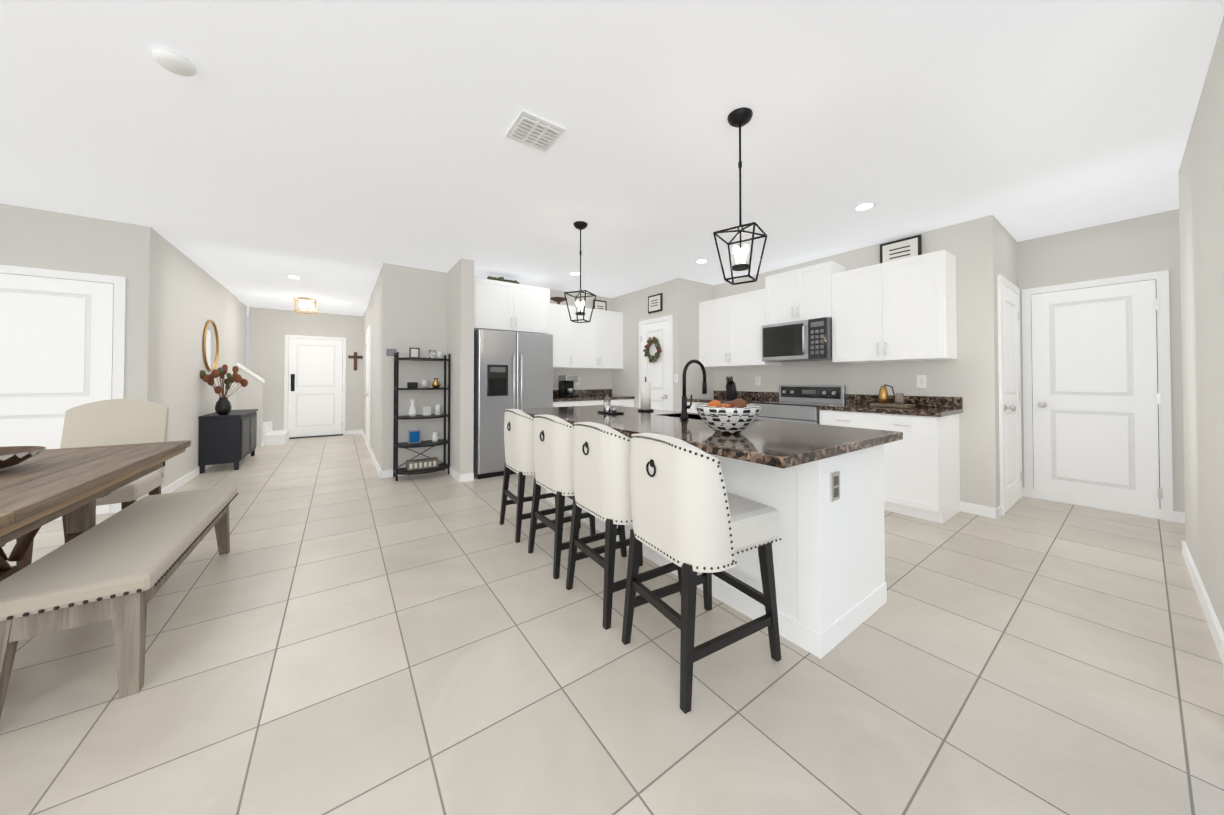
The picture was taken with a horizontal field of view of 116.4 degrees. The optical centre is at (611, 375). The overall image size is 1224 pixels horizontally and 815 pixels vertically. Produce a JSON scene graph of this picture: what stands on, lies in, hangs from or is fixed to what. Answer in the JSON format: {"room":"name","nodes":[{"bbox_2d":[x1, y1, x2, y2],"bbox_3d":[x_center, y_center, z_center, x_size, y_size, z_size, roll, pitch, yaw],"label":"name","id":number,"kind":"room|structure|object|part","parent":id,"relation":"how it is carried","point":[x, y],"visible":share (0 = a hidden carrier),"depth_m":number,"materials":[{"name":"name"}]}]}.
{"room":"kitchen","nodes":[
{"label":"kitchen","id":0,"kind":"room"},
{"bbox_2d":[0,203,237,499],"bbox_3d":[-7.275,-0.079,3.630,4.730,2.590,3.730,1,-1,-36],"label":"wall","id":1,"kind":"structure","parent":0,"point":[176,299],"depth_m":3.62,"materials":[{"name":"grey paint"}]},
{"bbox_2d":[0,265,125,518],"bbox_3d":[-5.040,0.159,2.919,1.650,2.095,0.022,1,-1,-36],"label":"door","id":2,"kind":"structure","parent":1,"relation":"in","point":[62,342],"depth_m":3.18,"materials":[{"name":"white wood"}]},
{"bbox_2d":[202,320,218,371],"bbox_3d":[-5.437,-0.405,5.154,0.024,0.700,0.700,1,-1,-36],"label":"round wall mirror","id":3,"kind":"object","parent":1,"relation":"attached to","point":[210,344],"visible":1,"depth_m":5.13,"materials":[{"name":"gold metal"}]},
{"bbox_2d":[55,430,1223,666],"bbox_3d":[-1.613,1.151,1.883,11.680,0.085,15.100,1,-1,-36],"label":"baseboard","id":4,"kind":"structure","parent":1,"relation":"attached to","point":[1187,556],"depth_m":3.23,"materials":[{"name":"white wood"}]},
{"bbox_2d":[237,300,246,366],"bbox_3d":[-8.694,-0.055,5.585,4.700,2.590,0.860,1,-1,-36],"label":"wall","id":5,"kind":"structure","parent":0,"point":[242,334],"depth_m":6.99,"materials":[{"name":"grey paint"}]},
{"bbox_2d":[237,362,289,446],"bbox_3d":[-6.473,0.512,7.070,0.650,1.495,0.980,1,-1,-36],"label":"staircase","id":6,"kind":"structure","parent":5,"relation":"attached to","point":[250,395],"depth_m":6.67,"materials":[{"name":"paint"}]},
{"bbox_2d":[248,307,362,430],"bbox_3d":[-6.252,-0.025,7.955,1.970,2.590,0.150,1,-1,-36],"label":"wall","id":7,"kind":"structure","parent":0,"point":[269,329],"depth_m":7.63,"materials":[{"name":"grey paint"}]},
{"bbox_2d":[284,335,345,436],"bbox_3d":[-6.145,0.225,7.887,1.010,2.090,0.076,1,-1,-36],"label":"front door","id":8,"kind":"structure","parent":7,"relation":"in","point":[314,385],"depth_m":7.89,"materials":[{"name":"white wood"}]},
{"bbox_2d":[289,434,342,438],"bbox_3d":[-6.128,1.258,7.850,0.930,0.022,0.082,1,-1,-36],"label":"threshold","id":9,"kind":"object","parent":8,"relation":"attached to","point":[315,436],"visible":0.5,"depth_m":7.82,"materials":[{"name":"black"}]},
{"bbox_2d":[348,352,362,369],"bbox_3d":[-5.611,-0.315,8.307,0.260,0.400,0.026,1,-1,-36],"label":"wall art","id":10,"kind":"object","parent":7,"relation":"attached to","point":[355,357],"visible":1,"depth_m":8.30,"materials":[{"name":"brown wood"}]},
{"bbox_2d":[363,263,446,470],"bbox_3d":[-3.841,-0.041,6.693,0.720,2.590,4.710,1,-1,-36],"label":"wall","id":11,"kind":"structure","parent":0,"point":[406,309],"depth_m":4.80,"materials":[{"name":"grey paint"}]},
{"bbox_2d":[364,325,370,450],"bbox_3d":[-4.291,0.209,6.620,0.089,2.090,0.880,1,-1,-36],"label":"closet door","id":12,"kind":"structure","parent":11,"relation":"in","point":[368,373],"depth_m":6.53,"materials":[{"name":"white wood"}]},
{"bbox_2d":[386,349,395,355],"bbox_3d":[-2.683,-0.282,4.614,0.100,0.080,0.020,1,-1,-36],"label":"thermostat","id":13,"kind":"object","parent":11,"relation":"attached to","point":[389,352],"depth_m":4.60,"materials":[{"name":"white plastic"}]},
{"bbox_2d":[446,258,473,473],"bbox_3d":[-1.942,-0.065,4.788,0.150,2.590,0.860,1,-1,-36],"label":"column","id":14,"kind":"structure","parent":0,"point":[460,317],"depth_m":4.47,"materials":[{"name":"grey paint"}]},
{"bbox_2d":[477,277,611,389],"bbox_3d":[-1.069,-0.051,5.862,2.520,2.590,0.130,1,-1,-36],"label":"wall","id":15,"kind":"structure","parent":0,"point":[595,378],"depth_m":6.24,"materials":[{"name":"grey paint"}]},
{"bbox_2d":[474,277,549,333],"bbox_3d":[-1.440,-0.885,5.136,1.040,0.620,0.632,1,-1,-36],"label":"upper cabinet","id":16,"kind":"object","parent":15,"relation":"attached to","point":[505,306],"visible":0.9,"depth_m":4.88,"materials":[{"name":"white wood"}]},
{"bbox_2d":[487,276,519,283],"bbox_3d":[-1.451,-1.257,5.105,0.457,0.119,0.140,1,-1,-36],"label":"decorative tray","id":17,"kind":"object","parent":16,"relation":"on","point":[501,279],"visible":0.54,"depth_m":5.03,"materials":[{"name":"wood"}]},
{"bbox_2d":[550,303,622,368],"bbox_3d":[-0.494,-0.580,5.970,1.463,0.930,0.372,1,-1,-36],"label":"upper cabinet","id":18,"kind":"object","parent":15,"relation":"attached to","point":[596,342],"depth_m":5.87,"materials":[{"name":"white wood"}]},
{"bbox_2d":[550,297,565,303],"bbox_3d":[-0.807,-1.107,5.749,0.260,0.115,0.256,1,-1,-36],"label":"bowl","id":19,"kind":"object","parent":18,"relation":"on","point":[558,300],"visible":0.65,"depth_m":5.68,"materials":[{"name":"brown wood"}]},
{"bbox_2d":[593,299,606,310],"bbox_3d":[-0.202,-1.152,6.366,0.260,0.220,0.023,1,-1,-36],"label":"framed picture","id":20,"kind":"object","parent":18,"relation":"on","point":[600,305],"visible":0.6,"depth_m":6.36,"materials":[{"name":"black wood"}]},
{"bbox_2d":[0,434,1223,814],"bbox_3d":[-1.582,1.205,2.766,13.000,0.001,16.500,1,-1,-36],"label":"floor","id":21,"kind":"structure","parent":0,"point":[342,628],"depth_m":1.48,"materials":[{"name":"tile"}]},
{"bbox_2d":[16,399,168,570],"bbox_3d":[-3.448,0.685,2.562,0.470,1.035,0.570,1,-1,-36],"label":"dining chair","id":22,"kind":"object","parent":21,"relation":"on","point":[115,422],"visible":0.54,"depth_m":2.71,"materials":[{"name":"beige fabric"}]},
{"bbox_2d":[0,440,190,581],"bbox_3d":[-2.663,0.801,1.498,0.980,0.775,1.770,1,-1,-36],"label":"dining table","id":23,"kind":"object","parent":21,"relation":"on","point":[38,491],"visible":0.73,"depth_m":1.70,"materials":[{"name":"brown wood"}]},
{"bbox_2d":[0,445,46,468],"bbox_3d":[-2.731,0.369,1.548,0.477,0.087,0.477,1,-1,-36],"label":"bowl","id":24,"kind":"object","parent":23,"relation":"on","point":[11,455],"visible":1,"depth_m":1.67,"materials":[{"name":"brown wood"}]},
{"bbox_2d":[0,486,237,717],"bbox_3d":[-2.344,0.972,1.909,0.444,0.445,1.504,1,-1,-36],"label":"bench","id":25,"kind":"object","parent":21,"relation":"on","point":[119,568],"visible":1,"depth_m":1.45,"materials":[{"name":"fabric"}]},
{"bbox_2d":[198,409,257,473],"bbox_3d":[-5.353,0.878,5.358,0.413,0.720,1.240,1,-1,-36],"label":"sideboard","id":26,"kind":"object","parent":21,"relation":"on","point":[231,437],"visible":0.94,"depth_m":4.90,"materials":[{"name":"black paint"}]},
{"bbox_2d":[200,364,247,414],"bbox_3d":[-5.103,0.179,4.995,0.444,0.664,0.423,1,-1,-36],"label":"vase","id":27,"kind":"object","parent":26,"relation":"on","point":[223,406],"visible":1,"depth_m":4.96,"materials":[{"name":"black ceramic"}]},
{"bbox_2d":[393,352,450,480],"bbox_3d":[-2.301,0.478,4.632,0.592,1.500,0.400,1,-1,-36],"label":"etagere shelf","id":28,"kind":"object","parent":21,"relation":"on","point":[443,465],"visible":0.98,"depth_m":4.60,"materials":[{"name":"black metal"}]},
{"bbox_2d":[406,347,441,470],"bbox_3d":[-2.304,0.397,4.679,0.390,1.470,0.142,1,-1,-36],"label":"decor","id":29,"kind":"object","parent":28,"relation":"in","point":[414,436],"visible":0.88,"depth_m":4.62,"materials":[{"name":"white ceramic"}]},
{"bbox_2d":[473,329,552,478],"bbox_3d":[-1.366,0.343,5.026,0.980,1.780,0.755,1,-1,-36],"label":"refrigerator","id":30,"kind":"object","parent":21,"relation":"on","point":[513,370],"visible":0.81,"depth_m":4.64,"materials":[{"name":"silver metal"}]},
{"bbox_2d":[500,409,580,542],"bbox_3d":[-0.575,0.736,3.062,0.538,0.945,0.537,0,-1,-32],"label":"stool","id":31,"kind":"object","parent":21,"relation":"on","point":[519,439],"visible":0.58,"depth_m":2.80,"materials":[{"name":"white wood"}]},
{"bbox_2d":[528,414,626,578],"bbox_3d":[-0.231,0.730,2.564,0.538,0.945,0.537,0,-1,-34],"label":"stool","id":32,"kind":"object","parent":21,"relation":"on","point":[553,450],"visible":0.69,"depth_m":2.33,"materials":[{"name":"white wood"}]},
{"bbox_2d":[553,399,633,406],"bbox_3d":[-0.412,0.806,5.838,1.463,0.875,0.652,1,-1,-36],"label":"base cabinet","id":33,"kind":"object","parent":21,"relation":"on","point":[625,402],"depth_m":5.59,"materials":[{"name":"white wood"}]},
{"bbox_2d":[558,375,577,396],"bbox_3d":[-0.663,0.159,5.738,0.210,0.330,0.260,1,-1,-36],"label":"coffee maker","id":34,"kind":"object","parent":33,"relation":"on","point":[565,385],"visible":1,"depth_m":5.69,"materials":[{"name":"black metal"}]},
{"bbox_2d":[553,389,634,401],"bbox_3d":[-0.417,0.295,5.851,1.463,0.143,0.635,1,-1,-36],"label":"countertop","id":35,"kind":"structure","parent":33,"relation":"on","point":[591,394],"depth_m":5.97,"materials":[{"name":"stone"}]},
{"bbox_2d":[566,422,680,629],"bbox_3d":[0.081,0.724,2.111,0.538,0.945,0.537,0,-1,-33],"label":"stool","id":36,"kind":"object","parent":21,"relation":"on","point":[601,463],"visible":0.62,"depth_m":1.87,"materials":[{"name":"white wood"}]},
{"bbox_2d":[687,402,704,412],"bbox_3d":[1.564,0.796,5.030,0.652,0.875,1.048,1,-1,-36],"label":"base cabinet","id":37,"kind":"object","parent":21,"relation":"on","point":[692,409],"depth_m":5.17,"materials":[{"name":"white wood"}]},
{"bbox_2d":[687,390,778,403],"bbox_3d":[1.571,0.285,5.041,0.635,0.143,1.049,1,-1,-36],"label":"countertop","id":38,"kind":"structure","parent":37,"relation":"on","point":[747,397],"depth_m":5.03,"materials":[{"name":"stone"}]},
{"bbox_2d":[726,376,736,398],"bbox_3d":[1.595,0.162,5.083,0.090,0.306,0.195,-1,-1,39],"label":"knife block","id":39,"kind":"object","parent":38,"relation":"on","point":[731,392],"visible":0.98,"depth_m":5.04,"materials":[{"name":"black wood"}]},
{"bbox_2d":[622,433,780,713],"bbox_3d":[0.382,0.718,1.657,0.538,0.945,0.537,0,-1,-30],"label":"stool","id":40,"kind":"object","parent":21,"relation":"on","point":[691,516],"visible":1,"depth_m":1.47,"materials":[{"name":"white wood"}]},
{"bbox_2d":[518,405,902,658],"bbox_3d":[0.271,0.755,2.764,1.142,0.900,2.730,1,-1,-36],"label":"kitchen island","id":41,"kind":"object","parent":21,"relation":"on","point":[828,550],"depth_m":1.77,"materials":[{"name":"white painted wood"},{"name":"granite"}]},
{"bbox_2d":[597,392,623,413],"bbox_3d":[-0.011,0.224,3.128,0.120,0.168,0.220,1,-1,-36],"label":"tray","id":42,"kind":"object","parent":41,"relation":"on","point":[607,404],"visible":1,"depth_m":3.14,"materials":[{"name":"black metal"}]},
{"bbox_2d":[638,377,653,410],"bbox_3d":[0.297,0.161,3.350,0.140,0.300,0.140,1,-1,-36],"label":"paper towel","id":43,"kind":"object","parent":41,"relation":"on","point":[645,396],"visible":1,"depth_m":3.31,"materials":[{"name":"white paper"}]},
{"bbox_2d":[680,359,706,418],"bbox_3d":[0.597,0.093,2.673,0.257,0.417,0.111,1,-1,-36],"label":"island faucet","id":44,"kind":"object","parent":41,"relation":"on","point":[685,407],"visible":0.96,"depth_m":2.63,"materials":[{"name":"black metal"}]},
{"bbox_3d":[0.268,0.405,2.766,1.135,0.200,2.730,1,-1,-36],"label":"kitchen island top","id":45,"kind":"part","parent":41,"relation":"part of","materials":[{"name":"brown stone"}]},
{"bbox_2d":[695,398,761,433],"bbox_3d":[0.599,0.205,1.967,0.330,0.177,0.330,1,-1,-36],"label":"bowl","id":46,"kind":"object","parent":41,"relation":"on","point":[736,416],"visible":1,"depth_m":1.87,"materials":[{"name":"ceramic"}]},
{"bbox_2d":[750,385,845,423],"bbox_3d":[2.063,0.666,4.271,0.726,1.115,0.755,1,-1,-36],"label":"range oven","id":47,"kind":"object","parent":21,"relation":"on","point":[798,403],"visible":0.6,"depth_m":4.22,"materials":[{"name":"silver metal"}]},
{"bbox_2d":[819,410,959,523],"bbox_3d":[2.588,0.778,3.600,0.652,0.875,0.930,1,-1,-36],"label":"base cabinet","id":48,"kind":"object","parent":21,"relation":"on","point":[922,469],"visible":0.46,"depth_m":3.22,"materials":[{"name":"white wood"}]},
{"bbox_2d":[818,394,962,416],"bbox_3d":[2.602,0.267,3.601,0.635,0.143,0.956,1,-1,-36],"label":"countertop","id":49,"kind":"structure","parent":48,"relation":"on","point":[934,406],"depth_m":3.53,"materials":[{"name":"stone"}]},
{"bbox_2d":[870,384,914,407],"bbox_3d":[2.653,0.189,3.599,0.200,0.216,0.300,1,-1,-36],"label":"tray","id":50,"kind":"object","parent":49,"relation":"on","point":[883,398],"visible":1,"depth_m":3.58,"materials":[{"name":"brown wood"}]},
{"bbox_2d":[0,0,1223,315],"bbox_3d":[-1.581,-1.435,2.800,13.000,0.100,16.500,1,-1,-36],"label":"ceiling","id":51,"kind":"structure","parent":0,"point":[334,156],"depth_m":2.13,"materials":[{"name":"white paint"}]},
{"bbox_2d":[151,47,196,76],"bbox_3d":[-1.938,-1.380,1.682,0.132,0.035,0.132,1,-1,-36],"label":"smoke detector","id":52,"kind":"object","parent":51,"relation":"attached to","point":[173,62],"visible":0.96,"depth_m":1.66,"materials":[{"name":"white plastic"}]},
{"bbox_2d":[294,297,315,314],"bbox_3d":[-5.314,-1.213,6.582,0.292,0.244,0.292,1,-1,-36],"label":"light","id":53,"kind":"object","parent":51,"relation":"hanging from","point":[305,304],"visible":1,"depth_m":6.53,"materials":[{"name":"gold metal"}]},
{"bbox_2d":[505,109,565,151],"bbox_3d":[-0.439,-1.381,2.166,0.256,0.021,0.256,1,-1,-36],"label":"ceiling vent","id":54,"kind":"object","parent":51,"relation":"in","point":[534,131],"visible":1,"depth_m":2.14,"materials":[{"name":"white plastic"}]},
{"bbox_2d":[569,272,579,274],"bbox_3d":[-0.488,-1.352,5.033,0.149,0.006,0.149,1,-1,-45],"label":"recessed light","id":55,"kind":"object","parent":51,"relation":"in","point":[572,273],"depth_m":5.02,"materials":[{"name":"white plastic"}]},
{"bbox_2d":[564,221,595,322],"bbox_3d":[-0.285,-0.931,3.439,0.221,0.888,0.221,0,-1,23],"label":"pendant lantern","id":56,"kind":"object","parent":51,"relation":"hanging from","point":[580,225],"visible":1,"depth_m":3.42,"materials":[{"name":"black metal"}]},
{"bbox_2d":[695,259,707,262],"bbox_3d":[1.067,-1.358,4.511,0.149,0.006,0.149,1,-1,-42],"label":"recessed light","id":57,"kind":"object","parent":51,"relation":"in","point":[700,260],"depth_m":4.51,"materials":[{"name":"white plastic"}]},
{"bbox_2d":[713,107,767,284],"bbox_3d":[0.686,-0.949,2.031,0.221,0.888,0.221,-1,-1,37],"label":"pendant lantern","id":58,"kind":"object","parent":51,"relation":"hanging from","point":[739,118],"visible":1,"depth_m":2.02,"materials":[{"name":"black metal"},{"name":"glass"}]},
{"bbox_2d":[854,202,875,210],"bbox_3d":[2.058,-1.376,3.093,0.149,0.006,0.149,1,-1,-42],"label":"recessed light","id":59,"kind":"object","parent":51,"relation":"in","point":[864,206],"depth_m":3.09,"materials":[{"name":"white plastic"}]},
{"bbox_2d":[612,278,713,411],"bbox_3d":[0.770,-0.047,6.189,0.850,2.590,1.740,1,-1,-36],"label":"wall","id":60,"kind":"structure","parent":0,"point":[682,298],"depth_m":5.49,"materials":[{"name":"grey paint"}]},
{"bbox_2d":[648,293,661,313],"bbox_3d":[0.637,-1.069,5.633,0.023,0.260,0.300,1,-1,-36],"label":"sign","id":61,"kind":"object","parent":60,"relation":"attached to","point":[654,303],"visible":0.96,"depth_m":5.61,"materials":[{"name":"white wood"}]},
{"bbox_2d":[639,315,672,410],"bbox_3d":[0.611,0.196,5.598,0.089,2.090,0.730,1,-1,-36],"label":"pantry door","id":62,"kind":"structure","parent":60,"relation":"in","point":[658,374],"depth_m":5.54,"materials":[{"name":"white wood"}]},
{"bbox_2d":[643,337,661,362],"bbox_3d":[0.593,-0.380,5.595,0.080,0.388,0.364,1,-1,-36],"label":"wreath","id":63,"kind":"object","parent":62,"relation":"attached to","point":[652,358],"visible":1,"depth_m":5.57,"materials":[{"name":"green plant"}]},
{"bbox_2d":[674,374,677,382],"bbox_3d":[0.891,0.037,5.278,0.008,0.120,0.075,1,-1,-36],"label":"outlet","id":64,"kind":"object","parent":60,"relation":"attached to","point":[675,375],"depth_m":5.28,"materials":[{"name":"white plastic"}]},
{"bbox_2d":[714,215,998,507],"bbox_3d":[2.441,-0.069,4.483,0.120,2.590,2.980,1,-1,-36],"label":"wall","id":65,"kind":"structure","parent":0,"point":[969,374],"depth_m":3.41,"materials":[{"name":"grey paint"}]},
{"bbox_2d":[699,289,780,367],"bbox_3d":[1.678,-0.590,5.129,0.372,0.930,1.048,1,-1,-36],"label":"upper cabinet","id":66,"kind":"object","parent":65,"relation":"attached to","point":[730,331],"visible":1,"depth_m":4.99,"materials":[{"name":"white wood"}]},
{"bbox_2d":[755,377,760,385],"bbox_3d":[1.944,0.074,5.061,0.008,0.120,0.075,1,-1,-36],"label":"outlet","id":67,"kind":"object","parent":65,"relation":"attached to","point":[757,379],"depth_m":5.06,"materials":[{"name":"white plastic"}]},
{"bbox_2d":[765,261,844,324],"bbox_3d":[2.207,-0.907,4.394,0.372,0.595,0.760,1,-1,-36],"label":"upper cabinet","id":68,"kind":"object","parent":65,"relation":"attached to","point":[804,293],"visible":0.9,"depth_m":4.26,"materials":[{"name":"white wood"}]},
{"bbox_2d":[762,317,831,361],"bbox_3d":[2.163,-0.390,4.356,0.479,0.430,0.755,1,-1,-36],"label":"microwave","id":69,"kind":"object","parent":68,"relation":"attached to","point":[804,340],"visible":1,"depth_m":4.19,"materials":[{"name":"silver metal"}]},
{"bbox_2d":[832,250,956,362],"bbox_3d":[2.699,-0.608,3.703,0.372,0.930,0.920,1,-1,-36],"label":"upper cabinet","id":70,"kind":"object","parent":65,"relation":"attached to","point":[904,309],"visible":1,"depth_m":3.52,"materials":[{"name":"white wood"}]},
{"bbox_2d":[880,234,921,262],"bbox_3d":[2.847,-1.210,3.755,0.023,0.270,0.340,1,-1,-36],"label":"sign","id":71,"kind":"object","parent":70,"relation":"on","point":[901,248],"visible":0.77,"depth_m":3.74,"materials":[{"name":"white wood"}]},
{"bbox_2d":[917,375,925,387],"bbox_3d":[2.963,0.056,3.638,0.008,0.120,0.075,1,-1,-36],"label":"outlet","id":72,"kind":"object","parent":65,"relation":"attached to","point":[921,381],"depth_m":3.63,"materials":[{"name":"white plastic"}]},
{"bbox_2d":[996,219,1017,505],"bbox_3d":[3.769,-0.079,3.676,1.100,2.590,0.120,1,-1,-36],"label":"wall","id":73,"kind":"structure","parent":0,"point":[1006,257],"depth_m":3.53,"materials":[{"name":"grey paint"}]},
{"bbox_2d":[997,275,1021,515],"bbox_3d":[3.750,0.169,3.528,0.880,2.090,0.089,1,-1,-36],"label":"door","id":74,"kind":"structure","parent":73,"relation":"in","point":[1009,387],"depth_m":3.50,"materials":[{"name":"white wood"}]},
{"bbox_2d":[1017,209,1184,512],"bbox_3d":[4.610,-0.083,3.343,0.120,2.590,1.400,1,-1,-36],"label":"wall","id":75,"kind":"structure","parent":0,"point":[1142,244],"depth_m":3.36,"materials":[{"name":"grey paint"}]},
{"bbox_2d":[1022,270,1172,521],"bbox_3d":[4.378,0.169,3.481,0.089,2.090,0.840,1,-1,-36],"label":"door","id":76,"kind":"structure","parent":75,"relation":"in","point":[1097,419],"depth_m":3.45,"materials":[{"name":"white wood"}]},
{"bbox_2d":[1178,16,1223,632],"bbox_3d":[2.994,-0.102,1.847,2.249,2.590,0.170,1,-1,-36],"label":"wall","id":77,"kind":"structure","parent":0,"point":[1201,197],"depth_m":1.88,"materials":[{"name":"grey paint"}]}
]}

